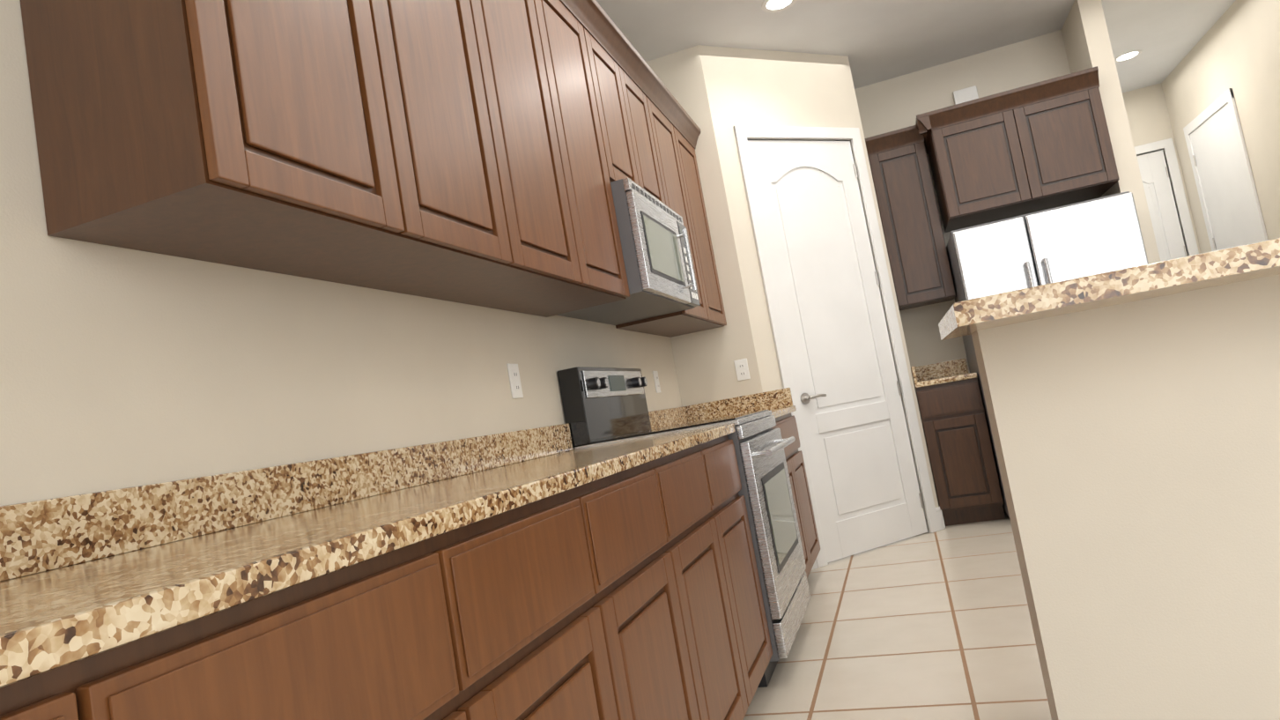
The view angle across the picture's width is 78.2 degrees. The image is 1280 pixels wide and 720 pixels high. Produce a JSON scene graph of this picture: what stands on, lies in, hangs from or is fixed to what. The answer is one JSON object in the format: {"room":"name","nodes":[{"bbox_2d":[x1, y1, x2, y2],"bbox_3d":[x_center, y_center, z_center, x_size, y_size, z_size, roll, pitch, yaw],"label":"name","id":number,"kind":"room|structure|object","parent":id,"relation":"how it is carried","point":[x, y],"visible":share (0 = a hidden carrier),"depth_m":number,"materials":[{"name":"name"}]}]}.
{"room":"kitchen","nodes":[
{"label":"kitchen","id":0,"kind":"room"},
{"bbox_2d":[0,0,682,505],"bbox_3d":[-1.083,-0.290,0.987,0.120,3.030,7.800,-11,-5,18],"label":"wall","id":1,"kind":"structure","parent":0,"point":[120,368],"depth_m":1.48,"materials":[{"name":"paint"}]},
{"bbox_2d":[19,0,435,278],"bbox_3d":[-0.778,-0.779,1.460,0.340,1.138,0.517,-11,-5,18],"label":"upper cabinet","id":2,"kind":"object","parent":1,"relation":"attached to","point":[272,136],"depth_m":1.24,"materials":[{"name":"brown wood"}]},
{"bbox_2d":[0,406,687,577],"bbox_3d":[-0.428,0.275,2.411,0.020,0.099,4.416,-11,-5,18],"label":"backsplash","id":3,"kind":"structure","parent":1,"relation":"attached to","point":[38,535],"depth_m":1.42,"materials":[{"name":"beige stone"}]},
{"bbox_2d":[313,0,533,297],"bbox_3d":[-0.645,-0.772,1.863,0.340,1.138,0.579,-11,-5,18],"label":"upper cabinet","id":4,"kind":"object","parent":1,"relation":"attached to","point":[477,151],"depth_m":1.88,"materials":[{"name":"brown wood"}]},
{"bbox_2d":[431,0,597,310],"bbox_3d":[-0.503,-0.764,2.295,0.340,1.138,0.579,-11,-5,18],"label":"upper cabinet","id":5,"kind":"object","parent":1,"relation":"attached to","point":[524,40],"depth_m":2.33,"materials":[{"name":"brown wood"}]},
{"bbox_2d":[506,362,523,398],"bbox_3d":[-0.413,0.069,2.612,0.008,0.116,0.072,-11,-5,18],"label":"electrical outlet","id":6,"kind":"object","parent":1,"relation":"attached to","point":[514,381],"visible":1,"depth_m":2.60,"materials":[{"name":"white plastic"}]},
{"bbox_2d":[507,0,629,317],"bbox_3d":[-0.360,-0.755,2.727,0.340,1.138,0.579,-11,-5,18],"label":"upper cabinet","id":7,"kind":"object","parent":1,"relation":"attached to","point":[572,23],"depth_m":2.75,"materials":[{"name":"brown wood"}]},
{"bbox_2d":[590,7,650,192],"bbox_3d":[-0.259,-0.968,3.170,0.340,0.688,0.442,-11,-5,18],"label":"upper cabinet","id":8,"kind":"object","parent":1,"relation":"attached to","point":[610,53],"depth_m":3.19,"materials":[{"name":"brown wood"}]},
{"bbox_2d":[556,177,699,325],"bbox_3d":[-0.056,-0.417,3.262,0.457,0.420,0.754,-11,-5,18],"label":"over-the-range microwave","id":9,"kind":"object","parent":8,"relation":"attached to","point":[657,256],"visible":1,"depth_m":3.07,"materials":[{"name":"grey metal"}]},
{"bbox_2d":[621,45,671,208],"bbox_3d":[-0.158,-0.963,3.475,0.340,0.688,0.442,-11,-5,18],"label":"upper cabinet","id":10,"kind":"object","parent":1,"relation":"attached to","point":[637,76],"depth_m":3.53,"materials":[{"name":"brown wood"}]},
{"bbox_2d":[652,370,660,392],"bbox_3d":[0.090,0.114,4.127,0.008,0.116,0.072,-11,-5,18],"label":"electrical outlet","id":11,"kind":"object","parent":1,"relation":"attached to","point":[656,381],"visible":1,"depth_m":4.12,"materials":[{"name":"white plastic"}]},
{"bbox_2d":[615,73,717,334],"bbox_3d":[0.021,-0.733,3.885,0.340,1.138,0.581,-11,-5,18],"label":"upper cabinet","id":12,"kind":"object","parent":1,"relation":"attached to","point":[669,136],"depth_m":3.95,"materials":[{"name":"brown wood"}]},
{"bbox_2d":[658,109,726,337],"bbox_3d":[0.155,-0.726,4.290,0.340,1.138,0.519,-11,-5,18],"label":"upper cabinet","id":13,"kind":"object","parent":1,"relation":"attached to","point":[688,135],"depth_m":4.33,"materials":[{"name":"brown wood"}]},
{"bbox_2d":[645,44,762,406],"bbox_3d":[0.338,-0.265,4.561,0.590,3.030,0.120,-11,-5,18],"label":"wall","id":14,"kind":"structure","parent":0,"point":[705,366],"depth_m":4.48,"materials":[{"name":"paint"}]},
{"bbox_2d":[687,387,792,422],"bbox_3d":[0.549,0.256,4.404,0.600,0.099,0.020,-11,-5,18],"label":"backsplash","id":15,"kind":"structure","parent":14,"relation":"attached to","point":[775,399],"depth_m":4.39,"materials":[{"name":"beige stone"}]},
{"bbox_2d":[733,358,750,380],"bbox_3d":[0.572,0.054,4.410,0.072,0.116,0.008,-11,-5,18],"label":"outlet","id":16,"kind":"object","parent":14,"relation":"attached to","point":[742,369],"visible":1,"depth_m":4.41,"materials":[{"name":"white plastic"}]},
{"bbox_2d":[697,44,938,532],"bbox_3d":[1.067,-0.380,4.726,1.131,3.030,0.120,-8,-5,-27],"label":"wall","id":17,"kind":"structure","parent":0,"point":[750,87],"depth_m":4.67,"materials":[{"name":"paint"}]},
{"bbox_2d":[733,125,939,567],"bbox_3d":[1.154,-0.149,4.721,0.950,2.545,0.138,-8,-5,-27],"label":"door frame","id":18,"kind":"structure","parent":17,"relation":"attached to","point":[743,134],"depth_m":4.77,"materials":[{"name":"white paint"}]},
{"bbox_2d":[747,140,927,562],"bbox_3d":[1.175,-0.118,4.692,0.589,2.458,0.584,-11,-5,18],"label":"pantry door","id":19,"kind":"structure","parent":17,"relation":"in","point":[868,494],"depth_m":4.67,"materials":[{"name":"white paint"}]},
{"bbox_2d":[811,505,945,569],"bbox_3d":[3.100,0.783,5.325,3.739,0.135,3.383,-11,-5,18],"label":"baseboard","id":20,"kind":"structure","parent":17,"relation":"attached to","point":[941,520],"depth_m":4.80,"materials":[{"name":"white paint"}]},
{"bbox_2d":[743,510,1051,719],"bbox_3d":[3.336,0.580,1.988,10.000,0.050,12.500,-11,-5,18],"label":"floor","id":21,"kind":"structure","parent":0,"point":[935,625],"depth_m":2.91,"materials":[{"name":"tile"}]},
{"bbox_2d":[0,606,204,719],"bbox_3d":[-0.668,0.693,0.430,0.620,0.872,0.518,-11,-5,18],"label":"base cabinet","id":22,"kind":"object","parent":21,"relation":"on","point":[146,669],"depth_m":0.58,"materials":[{"name":"brown wood"}]},
{"bbox_2d":[190,510,514,719],"bbox_3d":[-0.535,0.701,0.834,0.620,0.872,0.580,-11,-5,18],"label":"base cabinet","id":23,"kind":"object","parent":21,"relation":"on","point":[406,627],"depth_m":0.83,"materials":[{"name":"brown wood"}]},
{"bbox_2d":[0,422,734,665],"bbox_3d":[-0.395,0.267,1.516,0.630,0.032,2.736,-11,-5,18],"label":"countertop","id":24,"kind":"structure","parent":23,"relation":"on","point":[54,607],"depth_m":0.90,"materials":[{"name":"beige stone"}]},
{"bbox_2d":[479,472,644,719],"bbox_3d":[-0.393,0.709,1.267,0.620,0.872,0.580,-11,-5,18],"label":"base cabinet","id":25,"kind":"object","parent":21,"relation":"on","point":[546,573],"depth_m":1.27,"materials":[{"name":"brown wood"}]},
{"bbox_2d":[602,451,718,719],"bbox_3d":[-0.250,0.717,1.700,0.620,0.872,0.580,-11,-5,18],"label":"base cabinet","id":26,"kind":"object","parent":21,"relation":"on","point":[670,662],"depth_m":1.72,"materials":[{"name":"brown wood"}]},
{"bbox_2d":[557,366,810,687],"bbox_3d":[0.251,0.571,3.142,0.728,1.205,0.754,-11,-5,18],"label":"range","id":27,"kind":"object","parent":21,"relation":"on","point":[604,405],"visible":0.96,"depth_m":2.92,"materials":[{"name":"grey metal"}]},
{"bbox_2d":[669,436,757,719],"bbox_3d":[-0.107,0.725,2.133,0.620,0.872,0.580,-11,-5,18],"label":"base cabinet","id":28,"kind":"object","parent":21,"relation":"on","point":[695,470],"depth_m":2.15,"materials":[{"name":"brown wood"}]},
{"bbox_2d":[711,426,772,686],"bbox_3d":[0.026,0.733,2.536,0.620,0.872,0.518,-11,-5,18],"label":"base cabinet","id":29,"kind":"object","parent":21,"relation":"on","point":[736,515],"depth_m":2.53,"materials":[{"name":"brown wood"}]},
{"bbox_2d":[772,408,820,577],"bbox_3d":[0.490,0.759,3.944,0.620,0.872,0.912,-11,-5,18],"label":"base cabinet","id":30,"kind":"object","parent":21,"relation":"on","point":[786,422],"depth_m":3.97,"materials":[{"name":"brown wood"}]},
{"bbox_2d":[652,405,795,436],"bbox_3d":[0.416,0.314,3.977,0.630,0.032,0.912,-11,-5,18],"label":"countertop","id":31,"kind":"structure","parent":30,"relation":"on","point":[785,408],"depth_m":4.04,"materials":[{"name":"beige stone"}]},
{"bbox_2d":[910,357,1005,525],"bbox_3d":[2.032,0.509,5.082,0.362,1.005,0.637,-11,-5,18],"label":"base cabinet","id":32,"kind":"object","parent":21,"relation":"on","point":[965,479],"visible":0.92,"depth_m":4.80,"materials":[{"name":"brown wood"}]},
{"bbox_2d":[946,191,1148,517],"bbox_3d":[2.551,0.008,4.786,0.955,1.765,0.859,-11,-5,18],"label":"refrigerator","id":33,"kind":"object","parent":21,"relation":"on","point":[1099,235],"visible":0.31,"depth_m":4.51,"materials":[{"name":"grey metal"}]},
{"bbox_2d":[938,237,1279,719],"bbox_3d":[3.029,0.091,2.349,3.990,1.070,3.616,-11,-5,18],"label":"kitchen island","id":34,"kind":"object","parent":21,"relation":"on","point":[1134,414],"depth_m":1.48,"materials":[{"name":"beige paint"}]},
{"bbox_2d":[596,0,1235,92],"bbox_3d":[2.801,-2.470,2.222,10.000,0.100,12.500,-11,-5,18],"label":"ceiling","id":35,"kind":"structure","parent":0,"point":[876,40],"depth_m":4.82,"materials":[{"name":"paint"}]},
{"bbox_2d":[761,0,797,12],"bbox_3d":[0.742,-1.902,4.196,0.196,0.006,0.196,-11,-5,18],"label":"recessed light","id":36,"kind":"object","parent":35,"relation":"in","point":[773,5],"visible":1,"depth_m":4.22,"materials":[{"name":"white paint"}]},
{"bbox_2d":[1114,49,1142,62],"bbox_3d":[3.665,-2.282,5.925,0.196,0.006,0.196,-11,-5,18],"label":"recessed light","id":37,"kind":"object","parent":35,"relation":"in","point":[1127,55],"visible":0.98,"depth_m":5.92,"materials":[{"name":"white paint"}]},
{"bbox_2d":[854,29,1070,372],"bbox_3d":[2.438,-0.571,5.371,1.355,3.030,0.120,-11,-5,18],"label":"wall","id":38,"kind":"structure","parent":0,"point":[899,102],"depth_m":5.44,"materials":[{"name":"paint"}]},
{"bbox_2d":[952,85,978,104],"bbox_3d":[2.223,-1.800,5.378,0.150,0.100,0.042,-11,-5,18],"label":"door chime","id":39,"kind":"object","parent":38,"relation":"attached to","point":[965,94],"visible":0.81,"depth_m":5.36,"materials":[{"name":"white plastic"}]},
{"bbox_2d":[864,66,1119,310],"bbox_3d":[2.246,-1.033,5.066,1.349,1.138,0.589,-11,-5,18],"label":"upper cabinet","id":40,"kind":"object","parent":38,"relation":"attached to","point":[1039,146],"visible":1,"depth_m":4.88,"materials":[{"name":"brown wood"}]},
{"bbox_2d":[1061,0,1160,263],"bbox_3d":[3.355,-0.696,5.839,0.120,3.030,2.540,-11,-5,18],"label":"wall","id":41,"kind":"structure","parent":0,"point":[1085,36],"depth_m":4.70,"materials":[{"name":"paint"}]},
{"bbox_2d":[1122,82,1200,253],"bbox_3d":[4.315,-0.791,6.799,1.125,3.030,0.120,-11,-5,18],"label":"wall","id":42,"kind":"structure","parent":0,"point":[1148,114],"depth_m":6.74,"materials":[{"name":"paint"}]},
{"bbox_2d":[1136,149,1187,261],"bbox_3d":[4.283,-0.507,6.732,0.812,2.458,0.095,-11,-5,18],"label":"hall door","id":43,"kind":"structure","parent":42,"relation":"in","point":[1162,206],"depth_m":6.71,"materials":[{"name":"white paint"}]},
{"bbox_2d":[1134,138,1198,256],"bbox_3d":[4.296,-0.541,6.791,0.970,2.545,0.138,-11,-5,18],"label":"door frame","id":44,"kind":"structure","parent":42,"relation":"attached to","point":[1167,145],"depth_m":6.66,"materials":[{"name":"white paint"}]},
{"bbox_2d":[1161,0,1279,253],"bbox_3d":[4.356,-0.909,5.345,0.120,3.030,2.620,-11,-5,18],"label":"wall","id":45,"kind":"structure","parent":0,"point":[1236,48],"depth_m":5.38,"materials":[{"name":"paint"}]},
{"bbox_2d":[1183,88,1268,251],"bbox_3d":[4.507,-0.648,5.880,0.020,2.545,0.950,-11,-5,18],"label":"door","id":46,"kind":"structure","parent":45,"relation":"attached to","point":[1224,179],"depth_m":5.87,"materials":[{"name":"white paint"}]}
]}

